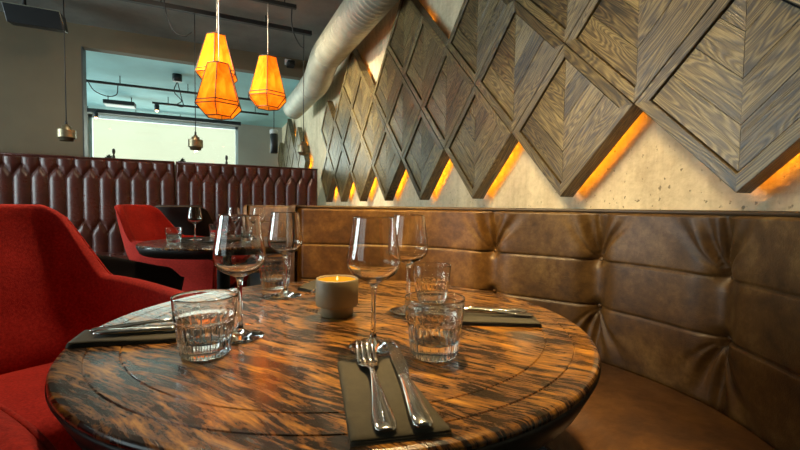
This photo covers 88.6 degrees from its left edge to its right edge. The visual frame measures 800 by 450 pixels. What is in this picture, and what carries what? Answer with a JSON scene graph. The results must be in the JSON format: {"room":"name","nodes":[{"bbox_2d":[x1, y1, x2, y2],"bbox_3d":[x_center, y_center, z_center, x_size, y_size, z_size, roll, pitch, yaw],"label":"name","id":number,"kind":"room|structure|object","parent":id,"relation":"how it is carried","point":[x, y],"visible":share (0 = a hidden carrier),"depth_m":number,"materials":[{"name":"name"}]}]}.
{"room":"restaurant","nodes":[
{"label":"restaurant","id":0,"kind":"room"},
{"bbox_2d":[0,11,307,156],"bbox_3d":[-3.529,-0.672,4.261,5.585,2.810,0.110,0,3,-25],"label":"wall","id":1,"kind":"structure","parent":0,"point":[32,73],"depth_m":4.17,"materials":[{"name":"grey paint"}]},
{"bbox_2d":[81,46,87,156],"bbox_3d":[-3.337,-0.561,4.356,0.012,2.585,0.134,0,3,-25],"label":"trim","id":2,"kind":"structure","parent":1,"relation":"attached to","point":[83,51],"depth_m":4.30,"materials":[{"name":"grey metal"}]},
{"bbox_2d":[285,59,294,67],"bbox_3d":[-1.353,-2.004,5.052,0.105,0.110,0.165,0,3,-25],"label":"security camera","id":3,"kind":"object","parent":1,"relation":"attached to","point":[289,63],"visible":1,"depth_m":5.01,"materials":[{"name":"grey plastic"}]},
{"bbox_2d":[0,0,342,60],"bbox_3d":[-1.805,-1.968,0.517,5.985,0.150,8.230,0,3,-25],"label":"ceiling","id":4,"kind":"structure","parent":0,"point":[314,16],"depth_m":4.09,"materials":[{"name":"paint"}]},
{"bbox_2d":[0,0,67,32],"bbox_3d":[-3.195,-1.890,3.599,0.415,0.309,0.183,0,3,-25],"label":"wall speaker","id":5,"kind":"object","parent":4,"relation":"attached to","point":[23,15],"visible":0.94,"depth_m":3.55,"materials":[{"name":"black plastic"}]},
{"bbox_2d":[57,0,75,141],"bbox_3d":[-2.743,-1.315,3.357,0.124,1.245,0.124,0,3,-25],"label":"pendant lamp","id":6,"kind":"object","parent":4,"relation":"hanging from","point":[66,133],"visible":1,"depth_m":3.35,"materials":[{"name":"metal"}]},
{"bbox_2d":[163,0,191,36],"bbox_3d":[-1.979,-1.853,3.649,0.230,0.337,0.023,-1,3,-29],"label":"cable","id":7,"kind":"object","parent":4,"relation":"hanging from","point":[163,0],"visible":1,"depth_m":3.62,"materials":[{"name":"black plastic"}]},
{"bbox_2d":[119,0,311,35],"bbox_3d":[-2.512,-1.974,3.431,3.550,0.110,0.040,0,3,-25],"label":"ceiling track","id":8,"kind":"object","parent":4,"relation":"hanging from","point":[159,4],"visible":1,"depth_m":3.81,"materials":[{"name":"black metal"}]},
{"bbox_2d":[188,13,202,150],"bbox_3d":[-1.878,-1.318,3.758,0.124,1.252,0.124,0,3,-25],"label":"pendant lamp","id":9,"kind":"object","parent":8,"relation":"hanging from","point":[195,143],"visible":1,"depth_m":3.75,"materials":[{"name":"gold metal"}]},
{"bbox_2d":[297,34,309,155],"bbox_3d":[-0.981,-1.333,4.173,0.124,1.234,0.124,0,3,-25],"label":"pendant lamp","id":10,"kind":"object","parent":8,"relation":"hanging from","point":[303,149],"visible":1,"depth_m":4.16,"materials":[{"name":"gold metal"}]},
{"bbox_2d":[195,0,237,82],"bbox_3d":[-1.515,-1.584,3.390,0.330,0.858,0.346,0,3,-25],"label":"pendant lamp","id":11,"kind":"object","parent":4,"relation":"hanging from","point":[209,50],"visible":0.57,"depth_m":3.31,"materials":[{"name":"orange fabric"}]},
{"bbox_2d":[194,0,241,119],"bbox_3d":[-1.351,-1.402,3.056,0.330,1.189,0.346,0,3,-25],"label":"pendant lamp","id":12,"kind":"object","parent":4,"relation":"hanging from","point":[217,98],"visible":1,"depth_m":2.98,"materials":[{"name":"orange fabric"}]},
{"bbox_2d":[249,54,285,110],"bbox_3d":[-1.138,-1.513,3.535,0.330,1.004,0.346,0,3,-25],"label":"pendant lamp","id":13,"kind":"object","parent":4,"relation":"hanging from","point":[267,92],"visible":1,"depth_m":3.46,"materials":[{"name":"orange fabric"}]},
{"bbox_2d":[251,0,296,9],"bbox_3d":[-1.276,-1.955,3.438,0.800,0.116,0.032,0,3,-25],"label":"ceiling track","id":14,"kind":"object","parent":4,"relation":"hanging from","point":[284,4],"visible":1,"depth_m":3.54,"materials":[{"name":"black metal"}]},
{"bbox_2d":[291,9,303,47],"bbox_3d":[-0.985,-1.884,3.954,0.026,0.277,0.320,1,3,8],"label":"cable","id":15,"kind":"object","parent":4,"relation":"hanging from","point":[291,9],"visible":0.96,"depth_m":3.84,"materials":[{"name":"black plastic"}]},
{"bbox_2d":[283,0,398,118],"bbox_3d":[0.270,-1.636,2.030,0.312,0.591,8.600,0,3,-25],"label":"air duct","id":16,"kind":"object","parent":4,"relation":"hanging from","point":[353,20],"visible":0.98,"depth_m":3.72,"materials":[{"name":"metal"}]},
{"bbox_2d":[87,112,281,166],"bbox_3d":[-5.073,-0.837,7.592,5.585,2.810,0.200,0,3,-25],"label":"wall","id":17,"kind":"structure","parent":0,"point":[253,140],"depth_m":8.39,"materials":[{"name":"beige paint"}]},
{"bbox_2d":[86,50,299,127],"bbox_3d":[-4.316,-2.131,5.937,5.985,0.360,3.720,0,3,-25],"label":"ceiling","id":18,"kind":"structure","parent":0,"point":[106,67],"depth_m":5.74,"materials":[{"name":"teal paint"}]},
{"bbox_2d":[103,97,135,108],"bbox_3d":[-4.284,-1.889,6.272,0.400,0.152,0.201,0,3,-25],"label":"ceiling light","id":19,"kind":"object","parent":18,"relation":"hanging from","point":[107,102],"visible":1,"depth_m":6.21,"materials":[{"name":"black metal"}]},
{"bbox_2d":[103,103,135,108],"bbox_3d":[-4.283,-1.819,6.271,0.380,0.012,0.191,0,3,-25],"label":"light panel","id":20,"kind":"object","parent":19,"relation":"attached to","point":[120,105],"depth_m":6.24,"materials":[{"name":"white plastic"}]},
{"bbox_2d":[87,106,240,125],"bbox_3d":[-4.319,-1.961,7.334,2.750,0.102,0.064,0,3,-25],"label":"ceiling track","id":21,"kind":"object","parent":18,"relation":"hanging from","point":[91,110],"visible":0.81,"depth_m":7.33,"materials":[{"name":"black metal"}]},
{"bbox_2d":[93,110,97,118],"bbox_3d":[-5.125,-1.862,6.910,0.068,0.144,0.068,0,3,-25],"label":"track spotlight","id":22,"kind":"object","parent":21,"relation":"attached to","point":[95,114],"visible":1,"depth_m":6.89,"materials":[{"name":"black metal"}]},
{"bbox_2d":[86,76,250,100],"bbox_3d":[-3.241,-1.853,5.423,3.100,0.124,0.028,0,3,-25],"label":"ceiling track","id":23,"kind":"object","parent":18,"relation":"attached to","point":[87,80],"visible":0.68,"depth_m":5.37,"materials":[{"name":"black metal"}]},
{"bbox_2d":[88,82,117,96],"bbox_3d":[-3.759,-1.713,5.201,0.321,0.155,0.032,0,3,-25],"label":"hanging cable","id":24,"kind":"object","parent":23,"relation":"hanging from","point":[88,82],"visible":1,"depth_m":5.22,"materials":[{"name":"black plastic"}]},
{"bbox_2d":[172,73,181,82],"bbox_3d":[-2.810,-1.853,5.171,0.110,0.085,0.110,0,3,-25],"label":"junction box","id":25,"kind":"object","parent":18,"relation":"attached to","point":[176,77],"visible":1,"depth_m":5.13,"materials":[{"name":"black plastic"}]},
{"bbox_2d":[174,82,183,106],"bbox_3d":[-2.800,-1.648,5.191,0.115,0.304,0.024,0,3,-25],"label":"hanging cable","id":26,"kind":"object","parent":25,"relation":"hanging from","point":[181,99],"visible":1,"depth_m":5.19,"materials":[{"name":"black plastic"}]},
{"bbox_2d":[152,97,268,114],"bbox_3d":[-2.970,-1.897,6.528,1.680,0.124,0.028,0,3,-25],"label":"ceiling track","id":27,"kind":"object","parent":18,"relation":"hanging from","point":[159,103],"visible":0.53,"depth_m":6.38,"materials":[{"name":"black metal"}]},
{"bbox_2d":[154,104,158,111],"bbox_3d":[-3.680,-1.777,6.205,0.068,0.134,0.068,0,3,-25],"label":"track spotlight","id":28,"kind":"object","parent":27,"relation":"attached to","point":[156,106],"visible":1,"depth_m":6.18,"materials":[{"name":"black metal"}]},
{"bbox_2d":[270,129,277,153],"bbox_3d":[-2.058,-1.564,6.692,0.132,0.780,0.132,0,3,-25],"label":"pendant","id":29,"kind":"object","parent":18,"relation":"hanging from","point":[273,132],"visible":0.98,"depth_m":6.65,"materials":[{"name":"black plastic"}]},
{"bbox_2d":[282,0,799,210],"bbox_3d":[0.020,-0.592,3.483,0.200,2.810,11.950,0,3,-25],"label":"wall","id":30,"kind":"structure","parent":0,"point":[647,168],"depth_m":1.61,"materials":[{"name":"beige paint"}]},
{"bbox_2d":[278,143,283,166],"bbox_3d":[-2.346,-1.344,8.205,0.115,0.600,0.600,0,3,-25],"label":"wall panel","id":31,"kind":"object","parent":30,"relation":"attached to","point":[281,145],"visible":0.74,"depth_m":8.16,"materials":[{"name":"brown wood"}]},
{"bbox_2d":[282,141,287,166],"bbox_3d":[-2.092,-1.317,7.657,0.115,0.600,0.600,0,3,-25],"label":"wall panel","id":32,"kind":"object","parent":30,"relation":"attached to","point":[284,155],"visible":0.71,"depth_m":7.66,"materials":[{"name":"brown wood"}]},
{"bbox_2d":[285,153,289,166],"bbox_3d":[-1.969,-1.001,7.396,0.115,0.600,0.600,0,3,-25],"label":"wall panel","id":33,"kind":"object","parent":30,"relation":"attached to","point":[287,160],"visible":0.3,"depth_m":7.38,"materials":[{"name":"brown wood"}]},
{"bbox_2d":[285,119,294,151],"bbox_3d":[-1.961,-1.605,7.370,0.115,0.600,0.600,0,3,-25],"label":"wall panel","id":34,"kind":"object","parent":30,"relation":"attached to","point":[289,129],"visible":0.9,"depth_m":7.31,"materials":[{"name":"brown wood"}]},
{"bbox_2d":[288,133,295,166],"bbox_3d":[-1.838,-1.289,7.109,0.115,0.600,0.600,0,3,-25],"label":"wall panel","id":35,"kind":"object","parent":30,"relation":"attached to","point":[292,135],"visible":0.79,"depth_m":7.06,"materials":[{"name":"brown wood"}]},
{"bbox_2d":[291,151,296,167],"bbox_3d":[-1.715,-0.974,6.848,0.115,0.600,0.600,0,3,-25],"label":"wall panel","id":36,"kind":"object","parent":30,"relation":"attached to","point":[294,162],"visible":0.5,"depth_m":6.82,"materials":[{"name":"brown wood"}]},
{"bbox_2d":[294,127,305,163],"bbox_3d":[-1.584,-1.262,6.560,0.115,0.600,0.600,0,3,-25],"label":"wall panel","id":37,"kind":"object","parent":30,"relation":"attached to","point":[299,135],"visible":0.62,"depth_m":6.52,"materials":[{"name":"brown wood"}]},
{"bbox_2d":[297,155,309,167],"bbox_3d":[-1.461,-0.946,6.299,0.115,0.600,0.600,0,3,-25],"label":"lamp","id":38,"kind":"object","parent":30,"relation":"attached to","point":[303,161],"visible":0.48,"depth_m":6.16,"materials":[{"name":"white glass"}]},
{"bbox_2d":[320,153,336,201],"bbox_3d":[-0.829,-0.576,4.941,0.115,0.600,0.600,0,3,-25],"label":"wall panel","id":39,"kind":"object","parent":30,"relation":"attached to","point":[328,182],"visible":0.87,"depth_m":4.91,"materials":[{"name":"brown wood"}]},
{"bbox_2d":[321,101,335,150],"bbox_3d":[-0.821,-1.181,4.915,0.115,0.600,0.600,0,3,-25],"label":"wall panel","id":40,"kind":"object","parent":30,"relation":"attached to","point":[330,111],"visible":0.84,"depth_m":4.87,"materials":[{"name":"brown wood"}]},
{"bbox_2d":[327,123,340,174],"bbox_3d":[-0.698,-0.865,4.654,0.115,0.600,0.600,0,3,-25],"label":"wall panel","id":41,"kind":"object","parent":30,"relation":"attached to","point":[334,146],"visible":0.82,"depth_m":4.64,"materials":[{"name":"brown wood"}]},
{"bbox_2d":[334,89,350,144],"bbox_3d":[-0.567,-1.153,4.367,0.115,0.600,0.600,0,3,-25],"label":"wall panel","id":42,"kind":"object","parent":30,"relation":"attached to","point":[343,110],"visible":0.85,"depth_m":4.35,"materials":[{"name":"brown wood"}]},
{"bbox_2d":[334,145,352,201],"bbox_3d":[-0.575,-0.549,4.393,0.115,0.600,0.600,0,3,-25],"label":"wall panel","id":43,"kind":"object","parent":30,"relation":"attached to","point":[342,176],"visible":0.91,"depth_m":4.35,"materials":[{"name":"brown wood"}]},
{"bbox_2d":[342,111,360,169],"bbox_3d":[-0.444,-0.838,4.106,0.115,0.600,0.600,0,3,-25],"label":"wall panel","id":44,"kind":"object","parent":30,"relation":"attached to","point":[351,137],"visible":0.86,"depth_m":4.09,"materials":[{"name":"brown wood"}]},
{"bbox_2d":[342,49,367,109],"bbox_3d":[-0.436,-1.442,4.079,0.115,0.600,0.600,0,3,-25],"label":"wall panel","id":45,"kind":"object","parent":30,"relation":"attached to","point":[355,64],"visible":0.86,"depth_m":4.03,"materials":[{"name":"brown wood"}]},
{"bbox_2d":[350,137,375,200],"bbox_3d":[-0.321,-0.522,3.845,0.115,0.600,0.600,0,3,-25],"label":"wall panel","id":46,"kind":"object","parent":30,"relation":"attached to","point":[362,173],"visible":0.91,"depth_m":3.80,"materials":[{"name":"brown wood"}]},
{"bbox_2d":[351,70,374,135],"bbox_3d":[-0.313,-1.126,3.818,0.115,0.600,0.600,0,3,-25],"label":"wall panel","id":47,"kind":"object","parent":30,"relation":"attached to","point":[365,87],"visible":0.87,"depth_m":3.77,"materials":[{"name":"brown wood"}]},
{"bbox_2d":[361,96,385,165],"bbox_3d":[-0.190,-0.811,3.557,0.115,0.600,0.600,0,3,-25],"label":"wall panel","id":48,"kind":"object","parent":30,"relation":"attached to","point":[374,124],"visible":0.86,"depth_m":3.54,"materials":[{"name":"brown wood"}]},
{"bbox_2d":[373,48,402,123],"bbox_3d":[-0.059,-1.099,3.270,0.115,0.600,0.600,0,3,-25],"label":"wall panel","id":49,"kind":"object","parent":30,"relation":"attached to","point":[389,77],"visible":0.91,"depth_m":3.25,"materials":[{"name":"brown wood"}]},
{"bbox_2d":[372,125,405,200],"bbox_3d":[-0.067,-0.495,3.296,0.115,0.600,0.600,0,3,-25],"label":"wall panel","id":50,"kind":"object","parent":30,"relation":"attached to","point":[388,167],"visible":0.94,"depth_m":3.25,"materials":[{"name":"brown wood"}]},
{"bbox_2d":[386,76,420,158],"bbox_3d":[0.064,-0.783,3.009,0.115,0.600,0.600,0,3,-25],"label":"wall panel","id":51,"kind":"object","parent":30,"relation":"attached to","point":[405,110],"visible":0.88,"depth_m":2.98,"materials":[{"name":"brown wood"}]},
{"bbox_2d":[387,0,431,74],"bbox_3d":[0.072,-1.388,2.983,0.115,0.600,0.600,0,3,-25],"label":"wall panel","id":52,"kind":"object","parent":30,"relation":"attached to","point":[409,14],"visible":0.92,"depth_m":2.95,"materials":[{"name":"brown wood"}]},
{"bbox_2d":[402,109,449,199],"bbox_3d":[0.187,-0.468,2.748,0.115,0.600,0.600,0,3,-25],"label":"wall panel","id":53,"kind":"object","parent":30,"relation":"attached to","point":[425,159],"visible":0.95,"depth_m":2.70,"materials":[{"name":"brown wood"}]},
{"bbox_2d":[403,16,448,107],"bbox_3d":[0.195,-1.072,2.722,0.115,0.600,0.600,0,3,-25],"label":"wall panel","id":54,"kind":"object","parent":30,"relation":"attached to","point":[430,42],"visible":0.91,"depth_m":2.68,"materials":[{"name":"brown wood"}]},
{"bbox_2d":[421,47,474,148],"bbox_3d":[0.318,-0.756,2.461,0.115,0.600,0.600,0,3,-25],"label":"wall panel","id":55,"kind":"object","parent":30,"relation":"attached to","point":[451,87],"visible":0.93,"depth_m":2.43,"materials":[{"name":"brown wood"}]},
{"bbox_2d":[445,85,517,198],"bbox_3d":[0.441,-0.441,2.200,0.115,0.600,0.600,0,3,-25],"label":"wall panel","id":56,"kind":"object","parent":30,"relation":"attached to","point":[479,145],"visible":0.93,"depth_m":2.14,"materials":[{"name":"brown wood"}]},
{"bbox_2d":[446,0,516,82],"bbox_3d":[0.449,-1.045,2.173,0.115,0.600,0.600,0,3,-25],"label":"wall panel","id":57,"kind":"object","parent":30,"relation":"attached to","point":[478,24],"visible":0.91,"depth_m":2.16,"materials":[{"name":"brown wood"}]},
{"bbox_2d":[475,0,565,131],"bbox_3d":[0.572,-0.729,1.912,0.115,0.600,0.600,0,3,-25],"label":"wall panel","id":58,"kind":"object","parent":30,"relation":"attached to","point":[524,50],"visible":0.9,"depth_m":1.87,"materials":[{"name":"brown wood"}]},
{"bbox_2d":[517,0,590,42],"bbox_3d":[0.703,-1.018,1.625,0.115,0.600,0.600,0,3,-25],"label":"wall panel","id":59,"kind":"object","parent":30,"relation":"attached to","point":[561,17],"visible":0.82,"depth_m":1.65,"materials":[{"name":"brown wood"}]},
{"bbox_2d":[512,44,642,196],"bbox_3d":[0.695,-0.413,1.651,0.115,0.600,0.600,0,3,-25],"label":"wall panel","id":60,"kind":"object","parent":30,"relation":"attached to","point":[576,116],"visible":0.98,"depth_m":1.59,"materials":[{"name":"brown wood"}]},
{"bbox_2d":[566,0,715,102],"bbox_3d":[0.826,-0.702,1.364,0.115,0.600,0.600,0,3,-25],"label":"wall panel","id":61,"kind":"object","parent":30,"relation":"attached to","point":[628,42],"visible":0.93,"depth_m":1.36,"materials":[{"name":"brown wood"}]},
{"bbox_2d":[635,0,799,192],"bbox_3d":[0.950,-0.386,1.103,0.115,0.600,0.600,0,3,-25],"label":"wall panel","id":62,"kind":"object","parent":30,"relation":"attached to","point":[729,94],"visible":1,"depth_m":1.09,"materials":[{"name":"brown wood"}]},
{"bbox_3d":[-2.624,0.891,2.331,5.985,0.120,11.950,0,3,-25],"label":"floor","id":63,"kind":"structure","parent":0,"visible":0},
{"bbox_2d":[0,404,57,449],"bbox_3d":[-0.615,0.470,0.229,0.862,0.960,0.665,3,3,36],"label":"tub chair","id":64,"kind":"object","parent":63,"relation":"on","point":[16,433],"visible":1,"depth_m":0.46,"materials":[{"name":"red fabric"}]},
{"bbox_2d":[0,152,175,259],"bbox_3d":[-3.403,0.033,3.901,2.193,1.437,0.608,0,3,-25],"label":"banquette","id":65,"kind":"object","parent":63,"relation":"on","point":[86,190],"visible":0.52,"depth_m":4.19,"materials":[{"name":"red leather"}]},
{"bbox_2d":[0,204,183,449],"bbox_3d":[-1.061,0.424,1.151,0.863,0.960,0.665,2,3,34],"label":"tub chair","id":66,"kind":"object","parent":63,"relation":"on","point":[54,287],"visible":0.41,"depth_m":1.38,"materials":[{"name":"red fabric"}]},
{"bbox_2d":[0,363,81,449],"bbox_3d":[-0.970,0.489,1.091,0.490,0.123,0.456,2,3,34],"label":"seat cushion","id":67,"kind":"object","parent":66,"relation":"on","point":[22,391],"depth_m":1.01,"materials":[{"name":"red fabric"}]},
{"bbox_2d":[96,254,183,290],"bbox_3d":[-1.472,0.386,1.891,0.849,0.960,0.665,-1,3,-28],"label":"tub chair","id":68,"kind":"object","parent":63,"relation":"on","point":[162,275],"visible":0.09,"depth_m":2.24,"materials":[{"name":"black fabric"}]},
{"bbox_2d":[114,204,247,291],"bbox_3d":[-1.626,0.333,3.061,0.861,0.960,0.665,1,3,6],"label":"tub chair","id":69,"kind":"object","parent":63,"relation":"on","point":[137,223],"visible":0.43,"depth_m":2.84,"materials":[{"name":"red fabric"}]},
{"bbox_2d":[215,268,235,288],"bbox_3d":[-1.514,0.397,3.052,0.490,0.123,0.456,1,3,6],"label":"seat cushion","id":70,"kind":"object","parent":69,"relation":"on","point":[232,279],"depth_m":3.07,"materials":[{"name":"black fabric"}]},
{"bbox_2d":[155,205,214,236],"bbox_3d":[-1.958,0.298,3.772,0.665,0.960,0.861,0,3,-19],"label":"tub chair","id":71,"kind":"object","parent":63,"relation":"on","point":[177,215],"visible":0.09,"depth_m":3.40,"materials":[{"name":"black fabric"}]},
{"bbox_2d":[135,236,276,288],"bbox_3d":[-1.049,0.471,2.439,0.874,0.750,0.874,0,3,-15],"label":"round table","id":72,"kind":"object","parent":63,"relation":"on","point":[187,249],"visible":0.39,"depth_m":2.08,"materials":[{"name":"brown wood"}]},
{"bbox_2d":[165,227,182,242],"bbox_3d":[-1.254,0.057,2.275,0.087,0.086,0.087,0,3,-25],"label":"tumbler","id":73,"kind":"object","parent":72,"relation":"on","point":[173,234],"visible":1,"depth_m":2.25,"materials":[{"name":"clear glass"}]},
{"bbox_2d":[187,207,201,239],"bbox_3d":[-1.242,-0.009,2.481,0.081,0.199,0.081,1,3,-6],"label":"wine glass","id":74,"kind":"object","parent":72,"relation":"on","point":[194,216],"visible":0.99,"depth_m":2.45,"materials":[{"name":"clear glass"}]},
{"bbox_2d":[209,224,216,237],"bbox_3d":[-1.218,0.038,2.714,0.087,0.086,0.087,0,3,-25],"label":"tumbler","id":75,"kind":"object","parent":72,"relation":"on","point":[212,227],"visible":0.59,"depth_m":2.68,"materials":[{"name":"clear glass"}]},
{"bbox_2d":[228,207,239,213],"bbox_3d":[-1.083,-0.015,2.671,0.081,0.199,0.081,1,3,-6],"label":"wine glass","id":76,"kind":"object","parent":72,"relation":"on","point":[231,210],"visible":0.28,"depth_m":2.64,"materials":[{"name":"clear glass"}]},
{"bbox_2d":[252,208,264,239],"bbox_3d":[-0.886,-0.008,2.568,0.081,0.199,0.081,1,3,-6],"label":"wine glass","id":77,"kind":"object","parent":72,"relation":"on","point":[256,211],"visible":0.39,"depth_m":2.54,"materials":[{"name":"clear glass"}]},
{"bbox_2d":[176,161,317,285],"bbox_3d":[-1.682,0.021,4.698,1.575,1.437,0.608,0,3,-25],"label":"banquette","id":78,"kind":"object","parent":63,"relation":"on","point":[215,187],"visible":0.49,"depth_m":4.79,"materials":[{"name":"red leather"}]},
{"bbox_2d":[243,205,289,285],"bbox_3d":[-0.807,0.306,3.780,0.798,0.970,1.962,-1,3,-42],"label":"booth","id":79,"kind":"object","parent":63,"relation":"on","point":[248,209],"visible":0.07,"depth_m":4.18,"materials":[{"name":"brown leather"}]},
{"bbox_2d":[45,280,600,449],"bbox_3d":[-0.106,0.554,0.800,0.874,0.750,0.874,1,3,7],"label":"round table","id":80,"kind":"object","parent":63,"relation":"on","point":[504,388],"visible":0.71,"depth_m":0.50,"materials":[{"name":"brown wood"}]},
{"bbox_2d":[65,323,176,347],"bbox_3d":[-0.427,0.177,0.657,0.164,0.008,0.096,0,3,-20],"label":"napkin","id":81,"kind":"object","parent":80,"relation":"on","point":[86,338],"visible":0.66,"depth_m":0.63,"materials":[{"name":"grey fabric"}]},
{"bbox_2d":[90,313,236,330],"bbox_3d":[-0.390,0.163,0.689,0.222,0.016,0.028,0,3,-15],"label":"fork","id":82,"kind":"object","parent":81,"relation":"on","point":[138,323],"visible":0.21,"depth_m":0.67,"materials":[{"name":"silver metal"}]},
{"bbox_2d":[93,323,252,334],"bbox_3d":[-0.363,0.168,0.666,0.234,0.009,0.022,0,3,-13],"label":"knife","id":83,"kind":"object","parent":81,"relation":"on","point":[112,331],"visible":0.8,"depth_m":0.65,"materials":[{"name":"silver metal"}]},
{"bbox_2d":[170,289,237,360],"bbox_3d":[-0.280,0.143,0.589,0.087,0.086,0.087,-1,3,-36],"label":"tumbler","id":84,"kind":"object","parent":80,"relation":"on","point":[204,319],"visible":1,"depth_m":0.56,"materials":[{"name":"clear glass"}]},
{"bbox_2d":[212,214,265,343],"bbox_3d":[-0.260,0.083,0.665,0.081,0.199,0.081,1,3,-6],"label":"wine glass","id":85,"kind":"object","parent":80,"relation":"on","point":[239,251],"visible":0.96,"depth_m":0.64,"materials":[{"name":"clear glass"}]},
{"bbox_2d":[259,253,291,289],"bbox_3d":[-0.325,0.121,1.069,0.087,0.086,0.087,-1,3,-33],"label":"tumbler","id":86,"kind":"object","parent":80,"relation":"on","point":[272,270],"visible":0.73,"depth_m":1.04,"materials":[{"name":"clear glass"}]},
{"bbox_2d":[267,212,302,298],"bbox_3d":[-0.273,0.069,0.973,0.081,0.199,0.081,1,3,-6],"label":"wine glass","id":87,"kind":"object","parent":80,"relation":"on","point":[284,238],"visible":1,"depth_m":0.94,"materials":[{"name":"clear glass"}]},
{"bbox_2d":[297,280,315,292],"bbox_3d":[-0.226,0.161,1.077,0.065,0.008,0.146,1,3,6],"label":"napkin","id":88,"kind":"object","parent":80,"relation":"on","point":[310,286],"visible":0.48,"depth_m":1.04,"materials":[{"name":"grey fabric"}]},
{"bbox_2d":[305,289,315,294],"bbox_3d":[-0.198,0.151,1.012,0.028,0.016,0.222,1,2,-1],"label":"fork","id":89,"kind":"object","parent":88,"relation":"on","point":[313,292],"visible":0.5,"depth_m":0.93,"materials":[{"name":"silver metal"}]},
{"bbox_2d":[316,275,357,318],"bbox_3d":[-0.124,0.139,0.811,0.084,0.078,0.084,0,3,-25],"label":"candle holder","id":90,"kind":"object","parent":80,"relation":"on","point":[336,295],"visible":0.99,"depth_m":0.78,"materials":[{"name":"beige ceramic"}]},
{"bbox_2d":[347,217,400,354],"bbox_3d":[-0.040,0.087,0.626,0.081,0.199,0.081,1,3,-6],"label":"wine glass","id":91,"kind":"object","parent":80,"relation":"on","point":[373,258],"visible":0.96,"depth_m":0.59,"materials":[{"name":"clear glass"}]},
{"bbox_2d":[337,356,453,447],"bbox_3d":[-0.027,0.191,0.471,0.097,0.006,0.208,0,3,-17],"label":"napkin","id":92,"kind":"object","parent":80,"relation":"on","point":[355,379],"visible":0.8,"depth_m":0.43,"materials":[{"name":"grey fabric"}]},
{"bbox_2d":[356,339,396,431],"bbox_3d":[-0.032,0.178,0.485,0.028,0.016,0.222,0,3,-10],"label":"fork","id":93,"kind":"object","parent":92,"relation":"on","point":[383,418],"visible":1,"depth_m":0.43,"materials":[{"name":"silver metal"}]},
{"bbox_2d":[387,343,433,428],"bbox_3d":[0.004,0.182,0.497,0.022,0.009,0.234,0,3,-9],"label":"knife","id":94,"kind":"object","parent":92,"relation":"on","point":[418,412],"visible":1,"depth_m":0.44,"materials":[{"name":"silver metal"}]},
{"bbox_2d":[390,215,427,314],"bbox_3d":[0.018,0.079,0.846,0.081,0.199,0.081,1,3,-6],"label":"wine glass","id":95,"kind":"object","parent":80,"relation":"on","point":[411,229],"visible":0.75,"depth_m":0.81,"materials":[{"name":"clear glass"}]},
{"bbox_2d":[413,262,450,291],"bbox_3d":[0.072,0.133,0.932,0.087,0.086,0.087,-1,3,-31],"label":"tumbler","id":96,"kind":"object","parent":80,"relation":"on","point":[428,276],"visible":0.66,"depth_m":0.90,"materials":[{"name":"clear glass"}]},
{"bbox_2d":[405,291,464,361],"bbox_3d":[0.050,0.147,0.596,0.087,0.086,0.087,0,3,-25],"label":"tumbler","id":97,"kind":"object","parent":80,"relation":"on","point":[434,318],"visible":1,"depth_m":0.57,"materials":[{"name":"clear glass"}]},
{"bbox_2d":[462,312,542,327],"bbox_3d":[0.184,0.179,0.784,0.153,0.008,0.075,1,2,3],"label":"napkin","id":98,"kind":"object","parent":80,"relation":"on","point":[470,318],"visible":0.91,"depth_m":0.76,"materials":[{"name":"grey fabric"}]},
{"bbox_2d":[467,307,526,311],"bbox_3d":[0.134,0.167,0.819,0.234,0.009,0.022,1,2,4],"label":"knife","id":99,"kind":"object","parent":98,"relation":"on","point":[499,308],"visible":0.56,"depth_m":0.81,"materials":[{"name":"silver metal"}]},
{"bbox_2d":[464,307,532,315],"bbox_3d":[0.144,0.165,0.795,0.222,0.016,0.028,1,2,5],"label":"fork","id":100,"kind":"object","parent":98,"relation":"on","point":[465,308],"visible":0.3,"depth_m":0.79,"materials":[{"name":"silver metal"}]},
{"bbox_2d":[287,205,799,449],"bbox_3d":[0.356,0.428,1.316,0.845,0.970,2.152,-1,3,-38],"label":"booth","id":101,"kind":"object","parent":63,"relation":"on","point":[692,317],"visible":0.62,"depth_m":1.15,"materials":[{"name":"brown leather"}]},
{"label":"outside","id":102,"kind":"structure","parent":0,"visible":0},
{"bbox_2d":[88,114,237,164],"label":"window","id":103,"kind":"structure","parent":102,"point":[129,139],"depth_m":11.61,"materials":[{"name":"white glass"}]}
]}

